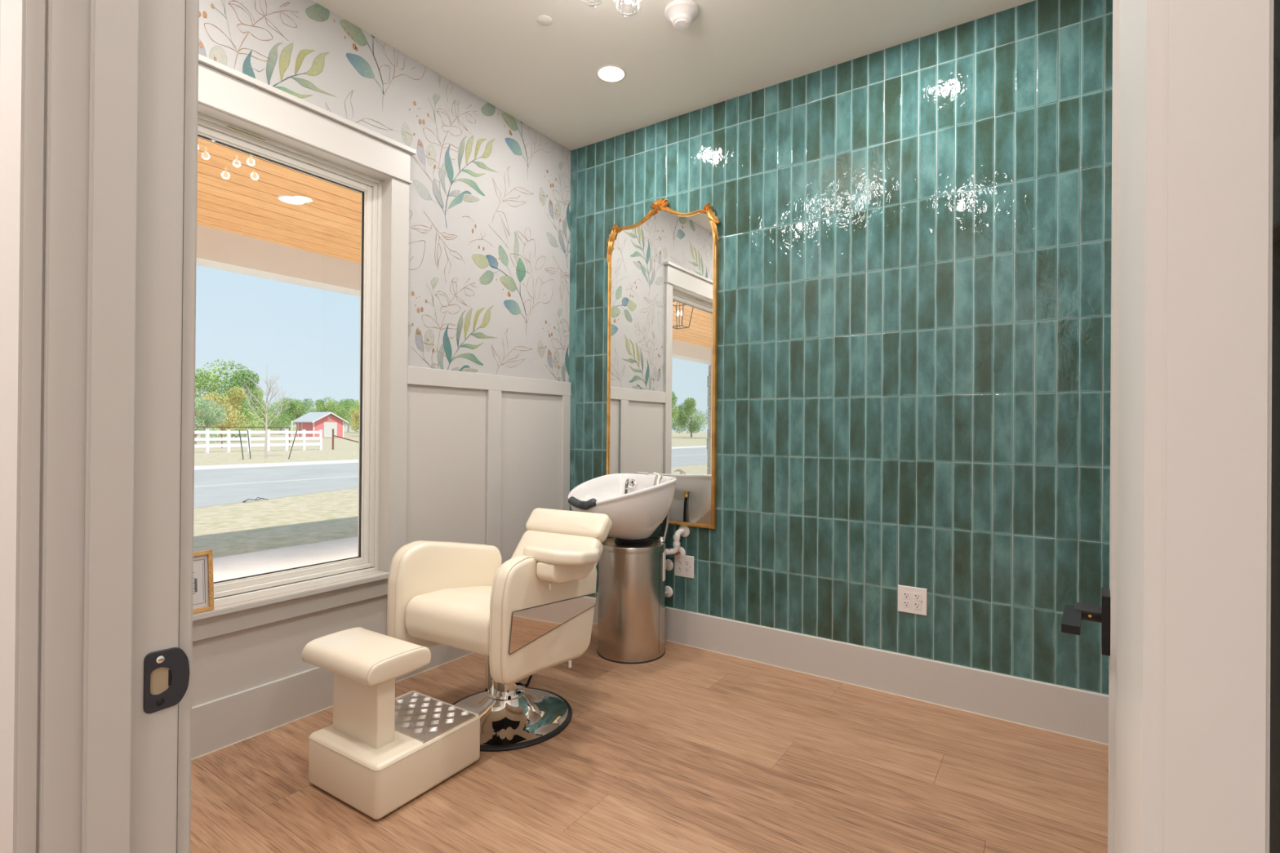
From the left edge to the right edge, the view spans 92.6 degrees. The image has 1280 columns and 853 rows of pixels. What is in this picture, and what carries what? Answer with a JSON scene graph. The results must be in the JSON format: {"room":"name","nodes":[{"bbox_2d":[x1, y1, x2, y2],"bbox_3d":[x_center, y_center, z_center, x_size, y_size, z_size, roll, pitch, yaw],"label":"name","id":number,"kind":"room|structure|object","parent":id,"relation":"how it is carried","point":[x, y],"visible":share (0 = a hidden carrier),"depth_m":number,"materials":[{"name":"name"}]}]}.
{"room":"salon","nodes":[
{"label":"salon","id":0,"kind":"room"},
{"bbox_2d":[0,0,0,52],"bbox_3d":[-0.880,-0.247,0.872,2.835,3.150,0.106,0,0,34],"label":"wall","id":1,"kind":"structure","parent":0,"point":[0,0],"depth_m":0.73,"materials":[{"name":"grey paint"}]},
{"bbox_2d":[0,0,199,852],"bbox_3d":[-0.172,-0.036,0.389,1.116,2.538,0.147,0,0,34],"label":"trim","id":2,"kind":"structure","parent":1,"relation":"attached to","point":[99,99],"depth_m":0.63,"materials":[{"name":"grey paint"}]},
{"bbox_2d":[142,647,189,713],"bbox_3d":[-0.527,0.282,0.683,0.004,0.066,0.042,0,0,34],"label":"strike plate","id":3,"kind":"object","parent":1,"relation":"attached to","point":[166,672],"visible":1,"depth_m":0.68,"materials":[{"name":"brown metal"}]},
{"bbox_2d":[191,0,571,706],"bbox_3d":[-1.811,-0.253,2.174,0.172,3.155,4.850,0,0,34],"label":"wall","id":4,"kind":"structure","parent":0,"point":[490,192],"depth_m":3.21,"materials":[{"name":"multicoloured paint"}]},
{"bbox_2d":[192,578,387,642],"bbox_3d":[-1.498,0.753,2.477,0.020,0.082,1.240,0,0,34],"label":"trim","id":5,"kind":"structure","parent":4,"relation":"attached to","point":[208,628],"depth_m":2.52,"materials":[{"name":"grey paint"}]},
{"bbox_2d":[192,569,389,621],"bbox_3d":[-1.528,0.700,2.498,0.146,0.023,1.280,0,0,34],"label":"trim","id":6,"kind":"structure","parent":4,"relation":"attached to","point":[225,607],"depth_m":2.53,"materials":[{"name":"grey paint"}]},
{"bbox_2d":[192,549,213,613],"bbox_3d":[-1.679,0.575,2.247,0.091,0.222,0.172,0,0,34],"label":"picture frame","id":7,"kind":"object","parent":6,"relation":"on","point":[203,583],"visible":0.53,"depth_m":2.28,"materials":[{"name":"brown wood"}]},
{"bbox_2d":[197,102,392,603],"bbox_3d":[-1.553,-0.251,2.522,0.168,1.886,1.058,0,0,34],"label":"window","id":8,"kind":"structure","parent":4,"relation":"in","point":[215,126],"depth_m":2.92,"materials":[{"name":"grey paint"}]},
{"bbox_2d":[198,53,416,184],"bbox_3d":[-1.472,-1.275,2.475,0.044,0.168,1.282,0,0,34],"label":"trim","id":9,"kind":"structure","parent":4,"relation":"attached to","point":[225,89],"depth_m":2.54,"materials":[{"name":"grey paint"}]},
{"bbox_2d":[191,644,473,760],"bbox_3d":[-1.253,1.136,2.845,0.016,0.190,2.761,0,0,34],"label":"baseboard","id":10,"kind":"structure","parent":4,"relation":"attached to","point":[225,721],"depth_m":2.46,"materials":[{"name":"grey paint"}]},
{"bbox_2d":[388,177,408,572],"bbox_3d":[-1.168,-0.246,2.955,0.020,1.886,0.092,0,0,34],"label":"trim","id":11,"kind":"structure","parent":4,"relation":"attached to","point":[400,218],"depth_m":2.95,"materials":[{"name":"grey paint"}]},
{"bbox_2d":[407,365,570,395],"bbox_3d":[-0.800,-0.247,3.499,0.018,0.088,1.221,0,0,34],"label":"trim","id":12,"kind":"structure","parent":4,"relation":"attached to","point":[415,375],"depth_m":3.38,"materials":[{"name":"grey paint"}]},
{"bbox_2d":[485,390,502,551],"bbox_3d":[-0.829,0.421,3.462,0.018,1.250,0.097,0,0,34],"label":"trim","id":13,"kind":"structure","parent":4,"relation":"attached to","point":[493,479],"depth_m":3.45,"materials":[{"name":"grey paint"}]},
{"bbox_2d":[560,395,570,511],"bbox_3d":[-0.485,0.426,3.969,0.018,1.250,0.072,0,0,34],"label":"trim","id":14,"kind":"structure","parent":4,"relation":"attached to","point":[566,400],"depth_m":3.96,"materials":[{"name":"grey paint"}]},
{"bbox_2d":[190,623,1108,852],"bbox_3d":[-0.615,1.292,1.289,3.180,0.120,4.950,0,0,34],"label":"floor","id":15,"kind":"structure","parent":0,"point":[688,749],"depth_m":2.14,"materials":[{"name":"brown wood"}]},
{"bbox_2d":[301,626,480,819],"bbox_3d":[-0.891,0.994,2.199,0.462,0.470,0.436,0,0,32],"label":"footrest","id":16,"kind":"object","parent":15,"relation":"on","point":[380,751],"visible":1,"depth_m":2.06,"materials":[{"name":"beige leather"}]},
{"bbox_2d":[386,507,612,751],"bbox_3d":[-0.462,0.823,2.614,0.800,0.828,0.854,0,0,30],"label":"salon chair","id":17,"kind":"object","parent":15,"relation":"on","point":[529,614],"visible":0.98,"depth_m":2.42,"materials":[{"name":"beige leather"}]},
{"bbox_2d":[567,471,676,664],"bbox_3d":[-0.107,0.748,3.311,0.529,0.989,0.600,0,0,34],"label":"bowl","id":18,"kind":"object","parent":15,"relation":"on","point":[631,609],"visible":0.99,"depth_m":3.23,"materials":[{"name":"silver metal"}]},
{"bbox_2d":[645,471,663,485],"bbox_3d":[0.083,0.305,3.432,0.101,0.100,0.067,0,0,34],"label":"tap","id":19,"kind":"object","parent":18,"relation":"on","point":[659,479],"depth_m":3.41,"materials":[{"name":"silver metal"}]},
{"bbox_2d":[312,0,1034,150],"bbox_3d":[-0.590,-1.848,1.299,3.180,0.060,4.950,0,0,34],"label":"ceiling","id":20,"kind":"structure","parent":0,"point":[544,77],"depth_m":2.89,"materials":[{"name":"white paint"}]},
{"bbox_2d":[537,14,551,26],"bbox_3d":[-0.425,-1.810,2.728,0.066,0.006,0.066,0,0,34],"label":"disc","id":21,"kind":"object","parent":20,"relation":"attached to","point":[544,20],"visible":1,"depth_m":2.72,"materials":[{"name":"white paint"}]},
{"bbox_2d":[595,64,626,82],"bbox_3d":[-0.148,-1.807,3.135,0.157,0.004,0.157,0,0,34],"label":"recessed light","id":22,"kind":"object","parent":20,"relation":"in","point":[615,73],"visible":1,"depth_m":3.13,"materials":[{"name":"beige plastic"}]},
{"bbox_2d":[581,0,642,16],"bbox_3d":[-0.071,-1.649,2.081,0.458,0.326,0.398,0,0,34],"label":"chandelier","id":23,"kind":"object","parent":20,"relation":"hanging from","point":[627,2],"visible":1,"depth_m":2.25,"materials":[{"name":"clear glass"}]},
{"bbox_2d":[664,0,698,29],"bbox_3d":[0.182,-1.776,2.661,0.149,0.064,0.149,0,0,34],"label":"smoke detector","id":24,"kind":"object","parent":20,"relation":"attached to","point":[681,13],"visible":1,"depth_m":2.63,"materials":[{"name":"white plastic"}]},
{"bbox_2d":[568,0,1112,694],"bbox_3d":[0.818,-0.226,3.228,3.000,3.150,0.155,0,0,34],"label":"wall","id":25,"kind":"structure","parent":0,"point":[914,309],"depth_m":2.84,"materials":[{"name":"teal tile"}]},
{"bbox_2d":[605,198,719,528],"bbox_3d":[0.104,-0.385,3.585,0.786,1.902,0.059,0,0,34],"label":"arched mirror","id":26,"kind":"object","parent":25,"relation":"attached to","point":[663,277],"visible":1,"depth_m":3.56,"materials":[{"name":"gold glass"}]},
{"bbox_2d":[665,586,672,597],"bbox_3d":[0.150,0.963,3.550,0.068,0.068,0.046,0,0,34],"label":"flange","id":27,"kind":"object","parent":25,"relation":"attached to","point":[668,591],"visible":0.71,"depth_m":3.55,"materials":[{"name":"white plastic"}]},
{"bbox_2d":[665,559,673,570],"bbox_3d":[0.153,0.807,3.549,0.068,0.068,0.046,0,0,34],"label":"flange","id":28,"kind":"object","parent":25,"relation":"attached to","point":[668,563],"visible":0.8,"depth_m":3.55,"materials":[{"name":"white plastic"}]},
{"bbox_2d":[665,525,689,555],"bbox_3d":[0.209,0.642,3.471,0.140,0.162,0.077,1,0,-39],"label":"drain pipe","id":29,"kind":"object","parent":25,"relation":"attached to","point":[683,531],"visible":0.99,"depth_m":3.44,"materials":[{"name":"white plastic"}]},
{"bbox_2d":[675,546,685,558],"bbox_3d":[0.219,0.725,3.506,0.068,0.068,0.046,0,0,34],"label":"flange","id":30,"kind":"object","parent":25,"relation":"attached to","point":[681,553],"visible":0.8,"depth_m":3.51,"materials":[{"name":"white plastic"}]},
{"bbox_2d":[674,555,693,578],"bbox_3d":[0.253,0.800,3.505,0.126,0.124,0.009,0,0,34],"label":"outlet plate","id":31,"kind":"object","parent":25,"relation":"attached to","point":[683,566],"visible":1,"depth_m":3.50,"materials":[{"name":"white plastic"}]},
{"bbox_2d":[677,560,683,564],"bbox_3d":[0.232,0.780,3.515,0.034,0.027,0.002,0,0,34],"label":"socket","id":32,"kind":"object","parent":31,"relation":"attached to","point":[679,562],"depth_m":3.51,"materials":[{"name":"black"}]},
{"bbox_2d":[677,566,683,571],"bbox_3d":[0.232,0.819,3.515,0.034,0.027,0.002,0,0,34],"label":"socket","id":33,"kind":"object","parent":31,"relation":"attached to","point":[679,568],"depth_m":3.51,"materials":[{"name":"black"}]},
{"bbox_2d":[684,560,689,566],"bbox_3d":[0.270,0.780,3.490,0.033,0.033,0.002,0,0,34],"label":"socket","id":34,"kind":"object","parent":31,"relation":"attached to","point":[686,562],"depth_m":3.49,"materials":[{"name":"white plastic"}]},
{"bbox_2d":[684,567,689,573],"bbox_3d":[0.270,0.819,3.490,0.033,0.033,0.002,0,0,34],"label":"socket","id":35,"kind":"object","parent":31,"relation":"attached to","point":[686,569],"depth_m":3.49,"materials":[{"name":"white plastic"}]},
{"bbox_2d":[592,593,1108,745],"bbox_3d":[0.693,1.153,3.203,2.835,0.190,0.015,0,0,34],"label":"baseboard","id":36,"kind":"structure","parent":25,"relation":"attached to","point":[1079,713],"depth_m":2.83,"materials":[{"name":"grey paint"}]},
{"bbox_2d":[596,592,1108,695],"bbox_3d":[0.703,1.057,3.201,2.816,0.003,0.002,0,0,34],"label":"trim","id":37,"kind":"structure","parent":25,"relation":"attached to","point":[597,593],"depth_m":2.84,"materials":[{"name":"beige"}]},
{"bbox_2d":[897,584,927,615],"bbox_3d":[1.256,0.802,2.824,0.126,0.122,0.009,0,0,34],"label":"outlet plate","id":38,"kind":"object","parent":25,"relation":"attached to","point":[913,600],"visible":1,"depth_m":2.82,"materials":[{"name":"white plastic"}]},
{"bbox_2d":[902,600,910,607],"bbox_3d":[1.235,0.821,2.835,0.034,0.027,0.002,0,0,34],"label":"socket","id":39,"kind":"object","parent":38,"relation":"attached to","point":[905,603],"depth_m":2.83,"materials":[{"name":"white plastic"}]},
{"bbox_2d":[902,591,911,598],"bbox_3d":[1.235,0.782,2.835,0.034,0.027,0.002,0,0,34],"label":"socket","id":40,"kind":"object","parent":38,"relation":"attached to","point":[905,594],"depth_m":2.83,"materials":[{"name":"white plastic"}]},
{"bbox_2d":[913,592,921,600],"bbox_3d":[1.273,0.782,2.809,0.033,0.033,0.002,0,0,34],"label":"socket","id":41,"kind":"object","parent":38,"relation":"attached to","point":[917,596],"depth_m":2.81,"materials":[{"name":"white plastic"}]},
{"bbox_2d":[913,601,921,609],"bbox_3d":[1.273,0.822,2.809,0.033,0.033,0.002,0,0,34],"label":"socket","id":42,"kind":"object","parent":38,"relation":"attached to","point":[917,605],"depth_m":2.81,"materials":[{"name":"white plastic"}]},
{"bbox_2d":[1269,0,1279,852],"bbox_3d":[0.666,-0.238,0.494,0.152,3.155,4.850,0,0,34],"label":"wall","id":43,"kind":"structure","parent":0,"point":[1274,793],"depth_m":0.66,"materials":[{"name":"grey paint"}]},
{"bbox_2d":[1061,0,1273,852],"bbox_3d":[0.481,0.018,0.628,0.097,2.418,0.860,0,0,37],"label":"door","id":44,"kind":"structure","parent":43,"relation":"in","point":[1184,615],"depth_m":0.27,"materials":[{"name":"grey paint"}]},
{"bbox_2d":[1110,134,1279,375],"bbox_3d":[1.095,-0.238,1.274,0.018,0.088,2.776,0,0,34],"label":"trim","id":45,"kind":"structure","parent":43,"relation":"attached to","point":[1276,153],"depth_m":0.61,"materials":[{"name":"grey paint"}]},
{"label":"outside","id":46,"kind":"structure","parent":0,"visible":0},
{"bbox_2d":[193,428,359,558],"bbox_3d":[-109.886,0.967,78.228,255.580,0.400,440.000,0,0,34],"label":"lawn","id":47,"kind":"structure","parent":46,"point":[234,529],"depth_m":10.02,"materials":[{"name":"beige plant"}]},
{"bbox_2d":[194,395,228,444],"bbox_3d":[-29.541,-0.501,40.541,3.558,3.717,3.300,1,0,-19],"label":"broadleaf tree","id":48,"kind":"object","parent":47,"relation":"on","point":[203,403],"visible":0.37,"depth_m":40.64,"materials":[{"name":"green plant"}]},
{"bbox_2d":[195,386,249,442],"bbox_3d":[-35.030,-1.052,51.515,4.233,4.837,4.449,0,0,21],"label":"broadleaf tree","id":49,"kind":"object","parent":47,"relation":"on","point":[234,393],"visible":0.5,"depth_m":51.34,"materials":[{"name":"green plant"}]},
{"bbox_2d":[195,359,265,437],"bbox_3d":[-42.247,-2.598,60.181,9.883,7.922,9.167,0,0,-9],"label":"broadleaf tree","id":50,"kind":"object","parent":47,"relation":"on","point":[240,379],"visible":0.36,"depth_m":60.36,"materials":[{"name":"green plant"}]},
{"bbox_2d":[239,430,244,459],"bbox_3d":[-16.454,0.764,25.265,0.187,1.224,0.040,1,0,-24],"label":"stake","id":51,"kind":"object","parent":47,"relation":"on","point":[239,430],"visible":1,"depth_m":25.25,"materials":[{"name":"green metal"}]},
{"bbox_2d":[194,426,289,448],"bbox_3d":[-44.695,0.432,9.357,0.060,1.326,76.060,0,0,34],"label":"fence","id":52,"kind":"object","parent":47,"relation":"on","point":[195,426],"visible":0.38,"depth_m":38.66,"materials":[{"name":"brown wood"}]},
{"bbox_2d":[222,384,271,436],"bbox_3d":[-49.877,-2.084,77.250,6.118,6.859,5.524,1,0,-45],"label":"broadleaf tree","id":53,"kind":"object","parent":47,"relation":"on","point":[260,393],"visible":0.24,"depth_m":77.48,"materials":[{"name":"green plant"}]},
{"bbox_2d":[247,430,250,458],"bbox_3d":[-16.582,0.765,25.962,0.146,1.223,0.040,1,0,-29],"label":"stake","id":54,"kind":"object","parent":47,"relation":"on","point":[247,430],"visible":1,"depth_m":25.95,"materials":[{"name":"green metal"}]},
{"bbox_2d":[242,497,268,502],"bbox_3d":[-7.196,1.364,11.428,0.101,0.070,0.457,0,0,28],"label":"fallen branch","id":55,"kind":"object","parent":47,"relation":"on","point":[257,497],"visible":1,"depth_m":11.45,"materials":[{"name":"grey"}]},
{"bbox_2d":[194,429,322,453],"bbox_3d":[-31.367,0.630,18.138,0.150,1.200,44.240,0,0,34],"label":"rail fence","id":56,"kind":"object","parent":47,"relation":"on","point":[206,432],"visible":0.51,"depth_m":33.39,"materials":[{"name":"white paint"}]},
{"bbox_2d":[247,404,278,431],"bbox_3d":[-68.995,-1.411,111.740,6.020,5.374,6.276,1,0,-40],"label":"broadleaf tree","id":57,"kind":"object","parent":47,"relation":"on","point":[261,404],"visible":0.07,"depth_m":111.42,"materials":[{"name":"green plant"}]},
{"bbox_2d":[240,373,295,457],"bbox_3d":[-16.248,-0.670,26.771,2.124,4.101,1.499,1,0,-36],"label":"bare sapling","id":58,"kind":"object","parent":47,"relation":"on","point":[277,377],"visible":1,"depth_m":26.79,"materials":[{"name":"beige plant"}]},
{"bbox_2d":[194,459,358,470],"bbox_3d":[-17.525,1.316,15.570,1.800,0.020,400.000,0,0,34],"label":"kerb","id":59,"kind":"object","parent":47,"relation":"on","point":[286,464],"depth_m":21.78,"materials":[{"name":"white concrete"}]},
{"bbox_2d":[260,397,297,431],"bbox_3d":[-56.867,-1.626,96.310,5.394,5.905,5.232,0,0,8],"label":"broadleaf tree","id":60,"kind":"object","parent":47,"relation":"on","point":[284,420],"visible":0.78,"depth_m":96.01,"materials":[{"name":"green plant"}]},
{"bbox_2d":[288,430,297,459],"bbox_3d":[-14.784,0.780,26.058,0.329,1.228,0.040,1,0,-28],"label":"stake","id":61,"kind":"object","parent":47,"relation":"on","point":[296,430],"visible":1,"depth_m":26.05,"materials":[{"name":"green metal"}]},
{"bbox_2d":[279,397,315,425],"bbox_3d":[-73.183,-2.480,130.746,6.753,7.609,7.480,0,0,-1],"label":"broadleaf tree","id":62,"kind":"object","parent":47,"relation":"on","point":[300,411],"visible":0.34,"depth_m":130.28,"materials":[{"name":"green plant"}]},
{"bbox_2d":[302,407,330,414],"bbox_3d":[-61.072,-1.473,115.734,6.105,5.660,5.855,0,0,25],"label":"broadleaf tree","id":63,"kind":"object","parent":47,"relation":"on","point":[313,409],"visible":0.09,"depth_m":115.75,"materials":[{"name":"green plant"}]},
{"bbox_2d":[291,411,349,438],"bbox_3d":[-38.397,-0.207,73.317,4.800,3.090,4.580,0,0,34],"label":"shed","id":64,"kind":"object","parent":47,"relation":"on","point":[326,421],"visible":0.91,"depth_m":72.33,"materials":[{"name":"paint"}]},
{"bbox_2d":[314,395,351,428],"bbox_3d":[-50.252,-1.802,100.339,5.702,6.402,5.531,0,0,1],"label":"broadleaf tree","id":65,"kind":"object","parent":47,"relation":"on","point":[319,404],"visible":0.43,"depth_m":99.39,"materials":[{"name":"green plant"}]},
{"bbox_2d":[331,398,359,432],"bbox_3d":[-64.701,-2.455,135.398,7.721,7.730,6.970,0,0,1],"label":"broadleaf tree","id":66,"kind":"object","parent":47,"relation":"on","point":[353,403],"visible":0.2,"depth_m":134.24,"materials":[{"name":"green plant"}]},
{"bbox_2d":[332,428,359,449],"bbox_3d":[-17.699,0.795,38.385,0.100,1.284,3.471,0,0,29],"label":"rail fence","id":67,"kind":"object","parent":47,"relation":"on","point":[333,435],"visible":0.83,"depth_m":36.89,"materials":[{"name":"brown wood"}]},
{"bbox_2d":[348,408,359,431],"bbox_3d":[-39.270,-0.651,86.588,3.867,4.152,4.283,0,0,21],"label":"broadleaf tree","id":68,"kind":"object","parent":47,"relation":"on","point":[355,423],"visible":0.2,"depth_m":85.58,"materials":[{"name":"green plant"}]},
{"bbox_2d":[349,405,359,426],"bbox_3d":[-53.753,-1.283,119.079,6.255,5.412,5.999,1,0,-43],"label":"broadleaf tree","id":69,"kind":"object","parent":47,"relation":"on","point":[355,406],"visible":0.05,"depth_m":117.77,"materials":[{"name":"green plant"}]},
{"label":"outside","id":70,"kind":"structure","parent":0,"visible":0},
{"bbox_2d":[193,462,358,508],"bbox_3d":[-12.353,1.363,12.061,10.700,0.020,400.000,0,0,34],"label":"road","id":71,"kind":"structure","parent":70,"point":[212,495],"depth_m":15.22,"materials":[{"name":"grey asphalt"}]},
{"bbox_2d":[194,475,358,487],"bbox_3d":[-11.774,1.363,11.668,0.600,0.020,400.000,0,0,34],"label":"gutter","id":72,"kind":"object","parent":71,"relation":"on","point":[349,476],"depth_m":15.28,"materials":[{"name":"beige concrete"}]},
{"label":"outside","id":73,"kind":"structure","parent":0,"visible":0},
{"bbox_2d":[196,137,361,263],"bbox_3d":[-3.572,-1.714,2.505,3.130,0.050,20.000,0,0,34],"label":"ceiling","id":74,"kind":"structure","parent":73,"point":[237,192],"depth_m":4.64,"materials":[{"name":"orange wood"}]},
{"bbox_2d":[277,195,306,204],"bbox_3d":[-2.573,-1.672,4.522,0.184,0.004,0.184,0,0,34],"label":"recessed light","id":75,"kind":"object","parent":74,"relation":"in","point":[289,199],"visible":1,"depth_m":4.51,"materials":[{"name":"white plastic"}]},
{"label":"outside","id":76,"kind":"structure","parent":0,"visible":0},
{"bbox_2d":[213,536,358,582],"bbox_3d":[-4.061,1.418,2.810,4.250,0.180,22.000,0,0,34],"label":"porch slab","id":77,"kind":"object","parent":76,"point":[233,566],"depth_m":6.23,"materials":[{"name":"concrete"}]},
{"bbox_3d":[-8.301,-0.095,-1.575,0.545,2.750,0.550,0,0,34],"label":"stone column","id":78,"kind":"structure","parent":77,"relation":"on","visible":0},
{"bbox_2d":[196,223,360,297],"bbox_3d":[-4.959,-1.665,3.446,0.280,0.495,20.000,0,0,34],"label":"beam","id":79,"kind":"structure","parent":78,"relation":"on","point":[218,249],"depth_m":5.61,"materials":[{"name":"white"}]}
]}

